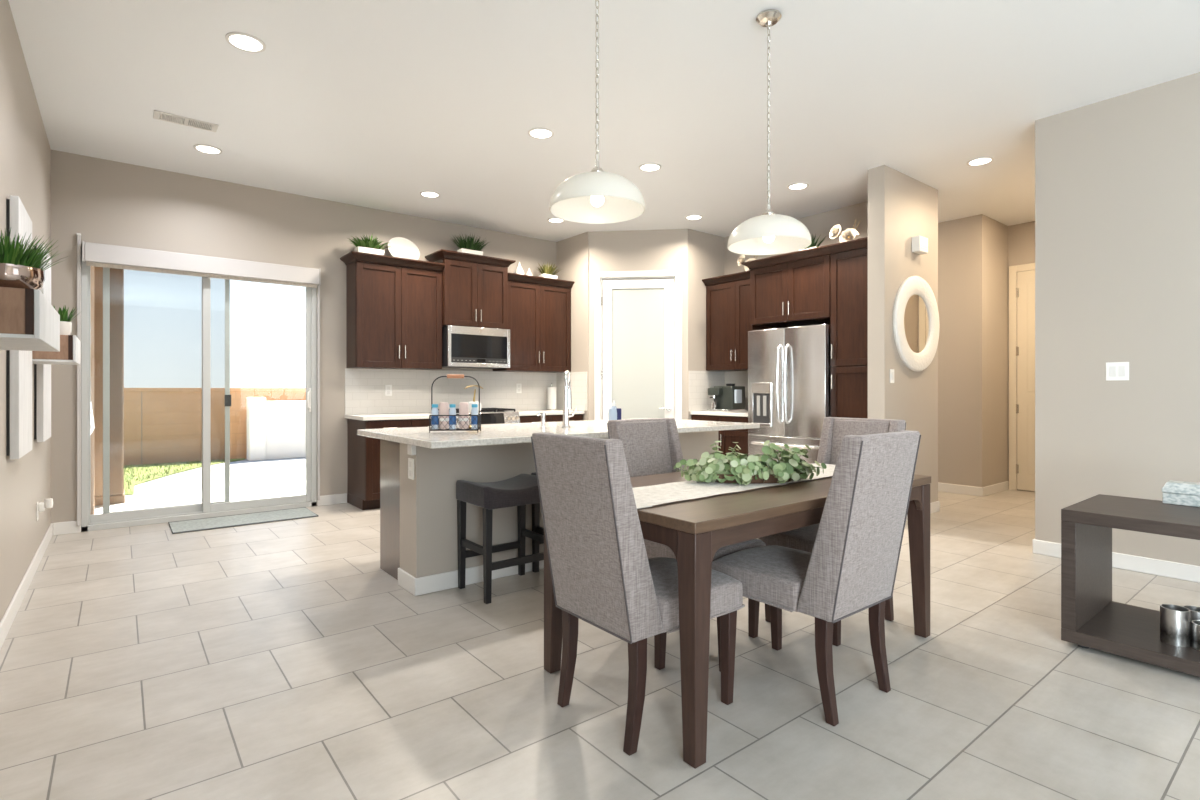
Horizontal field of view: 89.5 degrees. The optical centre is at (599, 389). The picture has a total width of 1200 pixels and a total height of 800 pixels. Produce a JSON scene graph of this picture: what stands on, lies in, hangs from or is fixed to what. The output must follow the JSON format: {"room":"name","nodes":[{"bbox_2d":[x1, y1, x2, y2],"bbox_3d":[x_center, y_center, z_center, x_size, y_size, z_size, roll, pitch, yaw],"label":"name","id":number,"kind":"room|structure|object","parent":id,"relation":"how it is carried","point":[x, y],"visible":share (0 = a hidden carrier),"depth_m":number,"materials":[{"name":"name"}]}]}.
{"room":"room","nodes":[
{"label":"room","id":0,"kind":"room"},
{"bbox_2d":[0,0,50,621],"bbox_3d":[-1.126,-0.380,0.606,0.150,3.100,11.050,0,0,-38],"label":"wall","id":1,"kind":"structure","parent":0,"point":[25,151],"depth_m":3.31,"materials":[{"name":"beige paint"}]},
{"bbox_2d":[7,195,31,459],"bbox_3d":[-3.048,-0.305,3.185,0.045,1.290,0.578,0,0,-38],"label":"wood wall panel","id":2,"kind":"object","parent":1,"relation":"attached to","point":[19,363],"visible":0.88,"depth_m":2.97,"materials":[{"name":"white wood"}]},
{"bbox_2d":[0,523,52,649],"bbox_3d":[-1.062,1.120,0.657,0.013,0.100,10.750,0,0,-38],"label":"baseboard","id":3,"kind":"structure","parent":1,"relation":"attached to","point":[10,614],"depth_m":3.35,"materials":[{"name":"white paint"}]},
{"bbox_2d":[0,287,59,351],"bbox_3d":[-2.158,-0.244,2.212,0.229,0.158,0.853,0,0,-38],"label":"shelf","id":4,"kind":"object","parent":1,"relation":"attached to","point":[28,320],"visible":1,"depth_m":1.94,"materials":[{"name":"white wood"}]},
{"bbox_2d":[0,229,67,289],"bbox_3d":[-1.938,-0.427,1.990,0.328,0.207,0.353,0,0,-38],"label":"potted grass","id":5,"kind":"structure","parent":4,"relation":"on","point":[18,269],"depth_m":1.96,"materials":[{"name":"green plant"}]},
{"bbox_2d":[0,263,44,289],"bbox_3d":[-1.942,-0.362,1.988,0.180,0.078,0.180,0,0,-38],"label":"bowl","id":6,"kind":"object","parent":5,"relation":"attached to","point":[12,275],"depth_m":1.96,"materials":[{"name":"silver metal"}]},
{"bbox_2d":[36,502,38,520],"bbox_3d":[-3.753,0.810,4.043,0.008,0.120,0.074,0,0,-38],"label":"wall outlet","id":7,"kind":"object","parent":1,"relation":"attached to","point":[37,503],"visible":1,"depth_m":4.02,"materials":[{"name":"white plastic"}]},
{"bbox_2d":[38,498,52,511],"bbox_3d":[-3.721,0.773,4.068,0.074,0.084,0.047,0,0,-38],"label":"air freshener","id":8,"kind":"object","parent":7,"relation":"attached to","point":[48,503],"visible":1,"depth_m":4.06,"materials":[{"name":"white plastic"}]},
{"bbox_2d":[34,243,50,441],"bbox_3d":[-3.810,-0.305,4.145,0.045,1.290,0.568,0,0,-38],"label":"wood wall panel","id":9,"kind":"object","parent":1,"relation":"attached to","point":[42,372],"visible":0.56,"depth_m":3.94,"materials":[{"name":"white wood"}]},
{"bbox_2d":[32,335,80,364],"bbox_3d":[-3.361,-0.244,3.727,0.229,0.158,0.543,0,0,-38],"label":"shelf","id":10,"kind":"object","parent":1,"relation":"attached to","point":[70,345],"visible":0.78,"depth_m":3.56,"materials":[{"name":"white wood"}]},
{"bbox_2d":[53,305,81,334],"bbox_3d":[-3.235,-0.419,3.649,0.168,0.192,0.162,0,0,14],"label":"potted succulent","id":11,"kind":"object","parent":10,"relation":"on","point":[65,324],"visible":0.64,"depth_m":3.62,"materials":[{"name":"green plant"}]},
{"bbox_2d":[60,321,71,334],"bbox_3d":[-3.233,-0.366,3.638,0.094,0.085,0.094,0,0,-38],"label":"pot","id":12,"kind":"object","parent":11,"relation":"attached to","point":[65,326],"depth_m":3.62,"materials":[{"name":"white ceramic"}]},
{"bbox_2d":[90,266,93,514],"bbox_3d":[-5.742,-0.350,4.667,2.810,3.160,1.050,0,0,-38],"label":"door frame","id":13,"kind":"structure","parent":0,"point":[91,267],"depth_m":5.33,"materials":[{"name":"beige paint"}]},
{"bbox_2d":[133,457,301,494],"bbox_3d":[-22.233,1.330,44.084,100.000,0.200,83.300,0,0,-38],"label":"ground","id":14,"kind":"structure","parent":0,"point":[300,457],"depth_m":10.55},
{"bbox_2d":[124,458,244,494],"bbox_3d":[-7.088,1.188,7.914,4.740,0.084,3.430,0,0,-38],"label":"lawn","id":15,"kind":"structure","parent":14,"relation":"on","point":[135,474],"depth_m":9.09,"materials":[{"name":"green plant"}]},
{"bbox_2d":[94,480,305,513],"bbox_3d":[-2.534,1.224,7.935,7.100,0.012,2.180,0,0,-38],"label":"patio slab","id":16,"kind":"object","parent":14,"relation":"on","point":[291,488],"depth_m":6.99,"materials":[{"name":"concrete"}]},
{"bbox_2d":[94,266,124,505],"bbox_3d":[-5.509,-0.230,6.505,0.640,2.920,0.460,0,0,-38],"label":"patio column","id":17,"kind":"structure","parent":16,"relation":"on","point":[117,492],"depth_m":6.46,"materials":[{"name":"beige paint"}]},
{"bbox_2d":[124,388,305,465],"bbox_3d":[-3.869,0.598,12.914,34.000,1.265,0.240,0,0,-38],"label":"wall","id":18,"kind":"structure","parent":14,"relation":"on","point":[161,425],"depth_m":10.25,"materials":[{"name":"beige paint"}]},
{"bbox_2d":[134,457,305,494],"bbox_3d":[-4.059,1.224,10.050,5.860,0.009,3.010,0,0,-38],"label":"concrete path","id":19,"kind":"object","parent":14,"relation":"on","point":[289,469],"visible":0.52,"depth_m":8.53,"materials":[{"name":"grey concrete"}]},
{"bbox_2d":[247,397,305,460],"bbox_3d":[-2.614,0.680,13.375,9.020,1.100,0.300,0,0,-38],"label":"wall","id":20,"kind":"structure","parent":14,"relation":"on","point":[275,429],"depth_m":10.76,"materials":[{"name":"white paint"}]},
{"bbox_2d":[51,150,555,522],"bbox_3d":[-0.920,-0.380,7.729,9.030,3.100,0.150,0,0,-38],"label":"wall","id":21,"kind":"structure","parent":0,"point":[108,202],"depth_m":5.60,"materials":[{"name":"beige paint"}]},
{"bbox_2d":[76,233,80,525],"bbox_3d":[-4.265,-0.085,4.957,0.028,2.390,0.029,0,0,-38],"label":"channel","id":22,"kind":"object","parent":21,"relation":"attached to","point":[77,234],"visible":1,"depth_m":4.95,"materials":[{"name":"grey metal"}]},
{"bbox_2d":[81,245,316,531],"bbox_3d":[-3.585,-0.010,5.572,1.805,2.360,0.164,0,0,-38],"label":"door","id":23,"kind":"structure","parent":21,"relation":"in","point":[206,509],"depth_m":5.52,"materials":[{"name":"grey plastic"}]},
{"bbox_2d":[53,493,346,535],"bbox_3d":[-3.508,1.120,5.570,2.267,0.100,0.013,0,0,-38],"label":"baseboard","id":24,"kind":"structure","parent":21,"relation":"attached to","point":[60,528],"depth_m":4.96,"materials":[{"name":"white paint"}]},
{"bbox_2d":[82,241,320,287],"bbox_3d":[-3.520,-1.115,5.510,1.809,0.190,0.089,0,0,-38],"label":"roller shade","id":25,"kind":"object","parent":21,"relation":"attached to","point":[93,254],"visible":1,"depth_m":5.40,"materials":[{"name":"grey fabric"}]},
{"bbox_2d":[317,285,319,499],"bbox_3d":[-2.832,-0.052,6.095,0.024,2.325,0.029,0,0,-38],"label":"channel","id":26,"kind":"object","parent":21,"relation":"attached to","point":[318,287],"visible":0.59,"depth_m":6.09,"materials":[{"name":"grey"}]},
{"bbox_2d":[340,251,444,369],"bbox_3d":[-2.174,-0.792,6.381,0.970,1.135,0.399,0,0,-38],"label":"upper cabinet","id":27,"kind":"object","parent":21,"relation":"attached to","point":[394,304],"visible":1,"depth_m":6.26,"materials":[{"name":"brown wood"}]},
{"bbox_2d":[349,233,390,254],"bbox_3d":[-2.371,-1.484,6.217,0.480,0.246,0.359,0,0,-38],"label":"planter","id":28,"kind":"object","parent":27,"relation":"on","point":[366,245],"visible":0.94,"depth_m":6.15,"materials":[{"name":"white"}]},
{"bbox_2d":[388,237,419,259],"bbox_3d":[-2.113,-1.507,6.529,0.347,0.282,0.083,0,0,-38],"label":"oval platter","id":29,"kind":"object","parent":27,"relation":"on","point":[400,247],"visible":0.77,"depth_m":6.53,"materials":[{"name":"white ceramic"}]},
{"bbox_2d":[345,368,586,413],"bbox_3d":[-1.397,0.015,6.829,2.644,0.477,0.664,0,0,-38],"label":"backsplash","id":30,"kind":"structure","parent":21,"relation":"attached to","point":[364,388],"depth_m":6.96,"materials":[{"name":"white tile"}]},
{"bbox_2d":[425,249,515,328],"bbox_3d":[-1.472,-1.101,6.910,0.915,0.798,0.444,0,0,-38],"label":"upper cabinet","id":31,"kind":"object","parent":21,"relation":"attached to","point":[474,287],"visible":0.94,"depth_m":6.76,"materials":[{"name":"brown wood"}]},
{"bbox_2d":[450,234,487,254],"bbox_3d":[-1.476,-1.643,6.915,0.545,0.286,0.406,0,0,-38],"label":"planter","id":32,"kind":"object","parent":31,"relation":"on","point":[465,247],"visible":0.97,"depth_m":6.83,"materials":[{"name":"white"}]},
{"bbox_2d":[442,325,509,368],"bbox_3d":[-1.465,-0.475,6.915,0.765,0.440,0.428,0,0,-38],"label":"microwave","id":33,"kind":"object","parent":31,"relation":"attached to","point":[462,346],"visible":0.95,"depth_m":6.72,"materials":[{"name":"silver metal"}]},
{"bbox_2d":[493,273,574,372],"bbox_3d":[-0.786,-0.792,7.483,0.995,1.135,0.399,0,0,-38],"label":"upper cabinet","id":34,"kind":"object","parent":21,"relation":"attached to","point":[539,308],"visible":0.88,"depth_m":7.35,"materials":[{"name":"brown wood"}]},
{"bbox_2d":[536,263,560,278],"bbox_3d":[-0.630,-1.479,7.591,0.432,0.238,0.344,0,0,-38],"label":"planter","id":35,"kind":"object","parent":34,"relation":"on","point":[547,272],"visible":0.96,"depth_m":7.53,"materials":[{"name":"white"}]},
{"bbox_2d":[0,489,1199,799],"bbox_3d":[2.435,1.200,3.382,9.180,0.060,10.870,0,0,-38],"label":"floor","id":36,"kind":"structure","parent":0,"point":[279,660],"depth_m":2.37,"materials":[{"name":"beige tile"}]},
{"bbox_2d":[168,507,317,533],"bbox_3d":[-3.189,1.164,5.448,1.105,0.013,0.512,0,0,-38],"label":"door mat","id":37,"kind":"object","parent":36,"relation":"on","point":[184,526],"visible":1,"depth_m":5.40,"materials":[{"name":"grey"}]},
{"bbox_2d":[348,419,438,509],"bbox_3d":[-2.070,0.733,6.314,0.900,0.875,0.632,0,0,-38],"label":"base cabinet","id":38,"kind":"object","parent":36,"relation":"on","point":[363,451],"visible":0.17,"depth_m":5.94,"materials":[{"name":"brown wood"}]},
{"bbox_2d":[345,413,438,420],"bbox_3d":[-2.087,0.275,6.313,0.932,0.038,0.614,0,0,-38],"label":"countertop","id":39,"kind":"structure","parent":38,"relation":"on","point":[395,416],"depth_m":6.06,"materials":[{"name":"white stone"}]},
{"bbox_2d":[438,408,519,425],"bbox_3d":[-1.381,0.692,6.800,0.770,0.956,0.692,0,0,-38],"label":"range","id":40,"kind":"object","parent":36,"relation":"on","point":[488,415],"visible":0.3,"depth_m":6.67,"materials":[{"name":"silver metal"}]},
{"bbox_2d":[456,474,543,603],"bbox_3d":[-0.557,0.848,3.580,0.470,0.643,0.380,0,0,-38],"label":"bar stool","id":41,"kind":"object","parent":36,"relation":"on","point":[521,490],"visible":0.81,"depth_m":3.47,"materials":[{"name":"black wood"}]},
{"bbox_2d":[531,472,543,572],"bbox_3d":[-0.153,0.848,3.900,0.470,0.643,0.380,0,0,-38],"label":"bar stool","id":42,"kind":"object","parent":36,"relation":"on","point":[536,527],"visible":0.11,"depth_m":3.88,"materials":[{"name":"black wood"}]},
{"bbox_2d":[380,431,718,595],"bbox_3d":[-0.249,0.733,4.522,2.643,0.875,0.718,0,0,-38],"label":"kitchen island","id":43,"kind":"object","parent":36,"relation":"on","point":[419,541],"visible":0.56,"depth_m":3.64,"materials":[{"name":"beige paint"}]},
{"bbox_2d":[408,458,413,479],"bbox_3d":[-1.091,0.455,3.498,0.008,0.120,0.075,0,0,-38],"label":"outlet plate","id":44,"kind":"object","parent":43,"relation":"attached to","point":[410,460],"depth_m":3.49,"materials":[{"name":"white plastic"}]},
{"bbox_2d":[357,418,759,448],"bbox_3d":[-0.177,0.277,4.316,2.650,0.036,1.200,0,0,-38],"label":"island countertop","id":45,"kind":"structure","parent":43,"relation":"on","point":[511,433],"depth_m":3.69,"materials":[{"name":"stone"}]},
{"bbox_2d":[429,374,480,432],"bbox_3d":[-0.879,0.080,3.688,0.291,0.350,0.142,0,0,-4],"label":"wire basket","id":46,"kind":"object","parent":45,"relation":"on","point":[448,375],"visible":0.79,"depth_m":3.67,"materials":[{"name":"grey metal"}]},
{"bbox_2d":[431,404,438,428],"bbox_3d":[-0.994,0.162,3.649,0.042,0.153,0.041,0,0,-38],"label":"water bottle","id":47,"kind":"object","parent":46,"relation":"in","point":[434,411],"visible":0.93,"depth_m":3.63,"materials":[{"name":"blue plastic"}]},
{"bbox_2d":[439,402,448,428],"bbox_3d":[-0.943,0.157,3.661,0.060,0.163,0.057,0,0,-5],"label":"napkin","id":48,"kind":"object","parent":46,"relation":"in","point":[443,406],"visible":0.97,"depth_m":3.64,"materials":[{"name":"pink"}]},
{"bbox_2d":[449,404,455,428],"bbox_3d":[-0.888,0.162,3.649,0.042,0.153,0.041,0,0,-38],"label":"water bottle","id":49,"kind":"object","parent":46,"relation":"in","point":[452,411],"visible":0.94,"depth_m":3.63,"materials":[{"name":"blue plastic"}]},
{"bbox_2d":[459,402,468,428],"bbox_3d":[-0.824,0.157,3.670,0.060,0.163,0.057,0,0,-4],"label":"napkin","id":50,"kind":"object","parent":46,"relation":"in","point":[463,406],"visible":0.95,"depth_m":3.65,"materials":[{"name":"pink paper"}]},
{"bbox_2d":[471,404,477,428],"bbox_3d":[-0.759,0.162,3.667,0.042,0.153,0.041,0,0,-38],"label":"water bottle","id":51,"kind":"object","parent":46,"relation":"in","point":[474,411],"visible":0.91,"depth_m":3.65,"materials":[{"name":"blue plastic"}]},
{"bbox_2d":[464,385,482,428],"bbox_3d":[-0.830,0.114,3.989,0.102,0.288,0.102,0,0,7],"label":"flower ornament","id":52,"kind":"object","parent":45,"relation":"on","point":[470,403],"visible":0.46,"depth_m":3.96,"materials":[{"name":"white"}]},
{"bbox_2d":[562,370,576,426],"bbox_3d":[-0.206,0.059,4.275,0.113,0.398,0.208,0,0,5],"label":"faucet","id":53,"kind":"object","parent":45,"relation":"on","point":[567,381],"visible":1,"depth_m":4.20,"materials":[{"name":"silver metal"}]},
{"bbox_2d":[608,400,620,420],"bbox_3d":[0.090,0.163,3.869,0.082,0.191,0.055,0,0,-38],"label":"dish soap bottle","id":54,"kind":"object","parent":45,"relation":"on","point":[614,413],"visible":0.7,"depth_m":3.85,"materials":[{"name":"blue plastic"}]},
{"bbox_2d":[519,414,582,422],"bbox_3d":[-0.741,0.733,7.370,0.925,0.875,0.632,0,0,-38],"label":"base cabinet","id":55,"kind":"object","parent":36,"relation":"on","point":[577,417],"visible":0.11,"depth_m":7.13,"materials":[{"name":"brown wood"}]},
{"bbox_2d":[511,410,584,415],"bbox_3d":[-0.744,0.275,7.380,0.936,0.038,0.614,0,0,-38],"label":"countertop","id":56,"kind":"structure","parent":55,"relation":"on","point":[521,412],"depth_m":7.18,"materials":[{"name":"white stone"}]},
{"bbox_2d":[546,383,557,409],"bbox_3d":[-0.613,0.086,7.711,0.150,0.340,0.150,0,0,-38],"label":"paper towel roll","id":57,"kind":"object","parent":56,"relation":"on","point":[551,391],"visible":0.98,"depth_m":7.66,"materials":[{"name":"white paper"}]},
{"bbox_2d":[531,432,744,755],"bbox_3d":[0.148,0.662,2.237,0.680,1.015,0.451,0,0,-38],"label":"dining chair","id":58,"kind":"object","parent":36,"relation":"on","point":[603,576],"visible":0.99,"depth_m":2.03,"materials":[{"name":"grey fabric"}]},
{"bbox_2d":[607,418,765,637],"bbox_3d":[0.414,0.662,2.976,0.451,1.015,0.680,0,0,-38],"label":"dining chair","id":59,"kind":"object","parent":36,"relation":"on","point":[651,446],"visible":0.2,"depth_m":3.13,"materials":[{"name":"beige fabric"}]},
{"bbox_2d":[623,421,671,476],"bbox_3d":[0.262,0.433,3.168,0.318,0.533,0.120,0,0,-38],"label":"cushion","id":60,"kind":"object","parent":59,"relation":"on","point":[648,444],"depth_m":3.17,"materials":[{"name":"beige fabric"}]},
{"bbox_2d":[691,414,748,456],"bbox_3d":[1.596,0.733,7.112,0.652,0.875,0.885,0,0,-38],"label":"base cabinet","id":61,"kind":"object","parent":36,"relation":"on","point":[727,437],"visible":0.2,"depth_m":6.81,"materials":[{"name":"brown wood"}]},
{"bbox_2d":[690,411,747,416],"bbox_3d":[1.608,0.275,7.113,0.634,0.038,0.906,0,0,-38],"label":"countertop","id":62,"kind":"structure","parent":61,"relation":"on","point":[743,413],"depth_m":6.91,"materials":[{"name":"white stone"}]},
{"bbox_2d":[707,383,745,411],"bbox_3d":[1.504,0.089,7.215,0.371,0.332,0.350,0,0,-38],"label":"coffee machine","id":63,"kind":"object","parent":62,"relation":"on","point":[730,397],"visible":0.99,"depth_m":7.15,"materials":[{"name":"grey"}]},
{"bbox_2d":[707,409,745,411],"bbox_3d":[1.510,0.241,7.232,0.340,0.028,0.330,0,0,-38],"label":"drip tray","id":64,"kind":"object","parent":63,"relation":"on","point":[716,410],"depth_m":7.10,"materials":[{"name":"silver metal"}]},
{"bbox_2d":[544,460,930,768],"bbox_3d":[0.669,0.790,2.710,1.642,0.760,0.858,0,0,-38],"label":"dining table","id":65,"kind":"object","parent":36,"relation":"on","point":[694,530],"visible":0.6,"depth_m":2.05,"materials":[{"name":"brown wood"}]},
{"bbox_2d":[632,463,834,508],"bbox_3d":[0.661,0.457,2.706,1.654,0.106,0.338,0,0,-38],"label":"table runner","id":66,"kind":"object","parent":65,"relation":"on","point":[652,495],"visible":0.46,"depth_m":2.46,"materials":[{"name":"fabric"}]},
{"bbox_2d":[674,440,826,484],"bbox_3d":[0.662,0.315,2.680,0.695,0.189,0.421,0,0,-4],"label":"centrepiece","id":67,"kind":"object","parent":66,"relation":"on","point":[741,469],"visible":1,"depth_m":2.61,"materials":[{"name":"green plant"}]},
{"bbox_2d":[748,324,830,463],"bbox_3d":[2.106,0.270,6.306,0.788,1.800,0.905,0,0,-38],"label":"refrigerator","id":68,"kind":"object","parent":36,"relation":"on","point":[789,368],"visible":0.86,"depth_m":6.04,"materials":[{"name":"silver metal"}]},
{"bbox_2d":[712,430,920,725],"bbox_3d":[0.829,0.662,2.410,0.451,1.015,0.680,0,0,-38],"label":"dining chair","id":69,"kind":"object","parent":36,"relation":"on","point":[851,567],"visible":0.96,"depth_m":2.17,"materials":[{"name":"beige fabric"}]},
{"bbox_2d":[758,417,905,645],"bbox_3d":[1.187,0.662,3.094,0.680,1.015,0.451,0,0,-38],"label":"dining chair","id":70,"kind":"object","parent":36,"relation":"on","point":[834,429],"visible":0.24,"depth_m":3.17,"materials":[{"name":"beige fabric"}]},
{"bbox_2d":[830,420,889,464],"bbox_3d":[1.379,0.433,3.246,0.120,0.533,0.318,0,0,-38],"label":"chair back","id":71,"kind":"object","parent":70,"relation":"on","point":[839,429],"depth_m":3.31,"materials":[{"name":"beige fabric"}]},
{"bbox_2d":[826,237,867,417],"bbox_3d":[2.583,-0.102,5.804,0.734,2.545,0.465,0,0,-38],"label":"pantry cabinet","id":72,"kind":"object","parent":36,"relation":"on","point":[848,259],"visible":0.42,"depth_m":5.66,"materials":[{"name":"brown wood"}]},
{"bbox_2d":[829,221,859,241],"bbox_3d":[2.360,-1.500,5.859,0.117,0.253,0.313,0,0,-38],"label":"sculpture","id":73,"kind":"object","parent":72,"relation":"on","point":[848,234],"visible":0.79,"depth_m":5.83,"materials":[{"name":"white ceramic"}]},
{"bbox_2d":[1061,494,1199,676],"bbox_3d":[2.909,0.858,2.292,0.642,0.624,1.750,0,0,-38],"label":"console table","id":74,"kind":"object","parent":36,"relation":"on","point":[1090,618],"visible":1,"depth_m":2.75,"materials":[{"name":"brown wood"}]},
{"bbox_2d":[1061,601,1199,676],"bbox_3d":[2.909,1.120,2.292,0.642,0.056,1.750,0,0,-38],"label":"shelf","id":75,"kind":"object","parent":74,"relation":"attached to","point":[1121,629],"depth_m":2.70,"materials":[{"name":"brown wood"}]},
{"bbox_2d":[1160,604,1189,646],"bbox_3d":[2.486,1.016,2.619,0.096,0.150,0.096,0,0,-38],"label":"candle holder","id":76,"kind":"object","parent":74,"relation":"on","point":[1174,619],"visible":1,"depth_m":2.59,"materials":[{"name":"silver metal"}]},
{"bbox_2d":[1162,480,1199,506],"bbox_3d":[2.808,0.494,2.881,0.124,0.103,0.184,0,0,-38],"label":"trinket box","id":77,"kind":"object","parent":74,"relation":"on","point":[1184,493],"visible":1,"depth_m":2.86,"materials":[{"name":"stone"}]},
{"bbox_2d":[1182,605,1199,639],"bbox_3d":[2.623,1.028,2.663,0.092,0.128,0.092,0,0,-38],"label":"candle holder","id":78,"kind":"object","parent":74,"relation":"on","point":[1194,610],"visible":0.16,"depth_m":2.65,"materials":[{"name":"silver metal"}]},
{"bbox_2d":[1191,620,1199,650],"bbox_3d":[2.558,1.039,2.548,0.100,0.105,0.100,0,0,-38],"label":"candle holder","id":79,"kind":"object","parent":74,"relation":"on","point":[1195,624],"visible":1,"depth_m":2.56,"materials":[{"name":"silver metal"}]},
{"bbox_2d":[8,0,1199,241],"bbox_3d":[2.410,-1.990,3.414,9.180,0.120,11.050,0,0,-38],"label":"ceiling","id":80,"kind":"structure","parent":0,"point":[375,104],"depth_m":3.88,"materials":[{"name":"white paint"}]},
{"bbox_2d":[153,110,218,131],"bbox_3d":[-2.970,-1.923,4.348,0.380,0.013,0.152,0,0,-38],"label":"ceiling vent","id":81,"kind":"object","parent":80,"relation":"in","point":[159,115],"visible":1,"depth_m":4.34,"materials":[{"name":"white metal"}]},
{"bbox_2d":[193,144,221,153],"bbox_3d":[-3.140,-1.925,4.853,0.196,0.007,0.196,0,0,-38],"label":"recessed light","id":82,"kind":"object","parent":80,"relation":"in","point":[208,149],"visible":1,"depth_m":4.85,"materials":[{"name":"white"}]},
{"bbox_2d":[225,32,265,52],"bbox_3d":[-1.964,-1.925,3.360,0.196,0.007,0.196,0,0,-38],"label":"recessed light","id":83,"kind":"object","parent":80,"relation":"in","point":[242,41],"visible":1,"depth_m":3.36,"materials":[{"name":"white paint"}]},
{"bbox_2d":[528,127,553,138],"bbox_3d":[-0.443,-1.925,4.550,0.196,0.007,0.196,0,0,-38],"label":"recessed light","id":84,"kind":"object","parent":80,"relation":"in","point":[538,133],"visible":1,"depth_m":4.55,"materials":[{"name":"white plastic"}]},
{"bbox_2d":[549,0,644,223],"bbox_3d":[-0.012,-1.356,2.653,0.418,1.144,0.418,0,0,-38],"label":"pendant lamp","id":85,"kind":"object","parent":80,"relation":"hanging from","point":[597,196],"visible":1,"depth_m":2.65,"materials":[{"name":"white glass"}]},
{"bbox_2d":[639,163,660,171],"bbox_3d":[0.433,-1.925,5.244,0.196,0.007,0.196,0,0,-38],"label":"recessed light","id":86,"kind":"object","parent":80,"relation":"in","point":[648,167],"visible":1,"depth_m":5.24,"materials":[{"name":"white plastic"}]},
{"bbox_2d":[727,9,810,254],"bbox_3d":[0.871,-1.335,3.128,0.418,1.187,0.418,0,0,-38],"label":"pendant lamp","id":87,"kind":"object","parent":80,"relation":"hanging from","point":[769,233],"visible":1,"depth_m":3.11,"materials":[{"name":"white glass"}]},
{"bbox_2d":[787,183,808,189],"bbox_3d":[1.874,-1.925,5.734,0.196,0.007,0.196,0,0,-38],"label":"recessed light","id":88,"kind":"object","parent":80,"relation":"in","point":[796,186],"visible":1,"depth_m":5.73,"materials":[{"name":"white plastic"}]},
{"bbox_2d":[966,157,993,165],"bbox_3d":[3.204,-1.925,5.107,0.196,0.007,0.196,0,0,-38],"label":"recessed light","id":89,"kind":"object","parent":80,"relation":"in","point":[981,160],"visible":1,"depth_m":5.11,"materials":[{"name":"white"}]},
{"bbox_2d":[556,229,723,420],"bbox_3d":[0.480,-0.380,7.593,2.157,3.100,0.568,0,0,7],"label":"wall","id":90,"kind":"structure","parent":0,"point":[699,255],"depth_m":7.37,"materials":[{"name":"beige paint"}]},
{"bbox_2d":[594,270,681,419],"bbox_3d":[0.462,-0.134,7.354,1.056,2.607,0.180,0,0,7],"label":"door","id":91,"kind":"structure","parent":90,"relation":"in","point":[638,314],"depth_m":7.35,"materials":[{"name":"white paint"}]},
{"bbox_2d":[724,165,937,502],"bbox_3d":[1.607,-0.380,7.086,1.050,3.100,4.000,0,0,-38],"label":"wall partition","id":92,"kind":"structure","parent":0,"point":[899,207],"depth_m":5.42,"materials":[{"name":"beige paint"}]},
{"bbox_2d":[689,371,747,410],"bbox_3d":[1.599,0.012,7.108,0.654,0.484,0.904,0,0,-38],"label":"backsplash","id":93,"kind":"structure","parent":92,"relation":"attached to","point":[699,381],"depth_m":7.41,"materials":[{"name":"white tile"}]},
{"bbox_2d":[702,270,750,370],"bbox_3d":[1.674,-0.792,7.203,0.419,1.115,0.970,0,0,-38],"label":"upper cabinet","id":94,"kind":"object","parent":92,"relation":"attached to","point":[728,325],"visible":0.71,"depth_m":7.18,"materials":[{"name":"brown wood"}]},
{"bbox_2d":[741,245,830,330],"bbox_3d":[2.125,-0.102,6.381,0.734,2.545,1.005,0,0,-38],"label":"upper cabinet","id":95,"kind":"object","parent":92,"relation":"attached to","point":[792,289],"visible":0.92,"depth_m":6.15,"materials":[{"name":"brown wood"}]},
{"bbox_2d":[893,276,939,371],"bbox_3d":[2.908,-0.605,5.539,0.874,0.874,0.039,0,0,-38],"label":"wall mirror","id":96,"kind":"object","parent":92,"relation":"attached to","point":[916,326],"visible":1,"depth_m":5.52,"materials":[{"name":"white mirror"}]},
{"bbox_2d":[912,235,927,254],"bbox_3d":[2.918,-1.320,5.524,0.170,0.140,0.076,0,0,-38],"label":"door chime","id":97,"kind":"object","parent":92,"relation":"attached to","point":[919,243],"visible":1,"depth_m":5.48,"materials":[{"name":"white plastic"}]},
{"bbox_2d":[938,214,1007,486],"bbox_3d":[3.428,-0.380,8.564,1.180,3.100,3.950,0,0,-38],"label":"wall","id":98,"kind":"structure","parent":0,"point":[972,250],"depth_m":6.84,"materials":[{"name":"beige paint"}]},
{"bbox_2d":[938,481,1008,496],"bbox_3d":[3.267,1.120,8.427,0.783,0.100,3.963,0,0,-38],"label":"baseboard","id":99,"kind":"structure","parent":98,"relation":"attached to","point":[943,487],"depth_m":6.82,"materials":[{"name":"white paint"}]},
{"bbox_2d":[1008,221,1034,491],"bbox_3d":[5.316,-0.380,6.813,0.400,3.100,1.140,0,0,-38],"label":"wall","id":100,"kind":"structure","parent":0,"point":[1021,237],"depth_m":7.04,"materials":[{"name":"beige paint"}]},
{"bbox_2d":[1009,263,1034,490],"bbox_3d":[5.151,-0.140,6.682,0.022,2.620,1.110,0,0,-38],"label":"door","id":101,"kind":"structure","parent":100,"relation":"in","point":[1021,284],"depth_m":7.02,"materials":[{"name":"beige paint"}]},
{"bbox_2d":[1035,72,1199,565],"bbox_3d":[6.279,-0.380,3.140,3.460,3.100,5.810,0,0,-38],"label":"wall","id":102,"kind":"structure","parent":0,"point":[1117,179],"depth_m":3.99,"materials":[{"name":"beige paint"}]},
{"bbox_2d":[1033,539,1199,582],"bbox_3d":[6.062,1.120,3.072,3.063,0.100,5.673,0,0,-38],"label":"baseboard","id":103,"kind":"structure","parent":102,"relation":"attached to","point":[1187,572],"depth_m":3.87,"materials":[{"name":"white paint"}]},
{"bbox_2d":[1106,362,1128,380],"bbox_3d":[3.397,-0.122,3.978,0.011,0.120,0.118,0,0,-38],"label":"light switch","id":104,"kind":"object","parent":102,"relation":"attached to","point":[1114,370],"visible":1,"depth_m":3.98,"materials":[{"name":"white plastic"}]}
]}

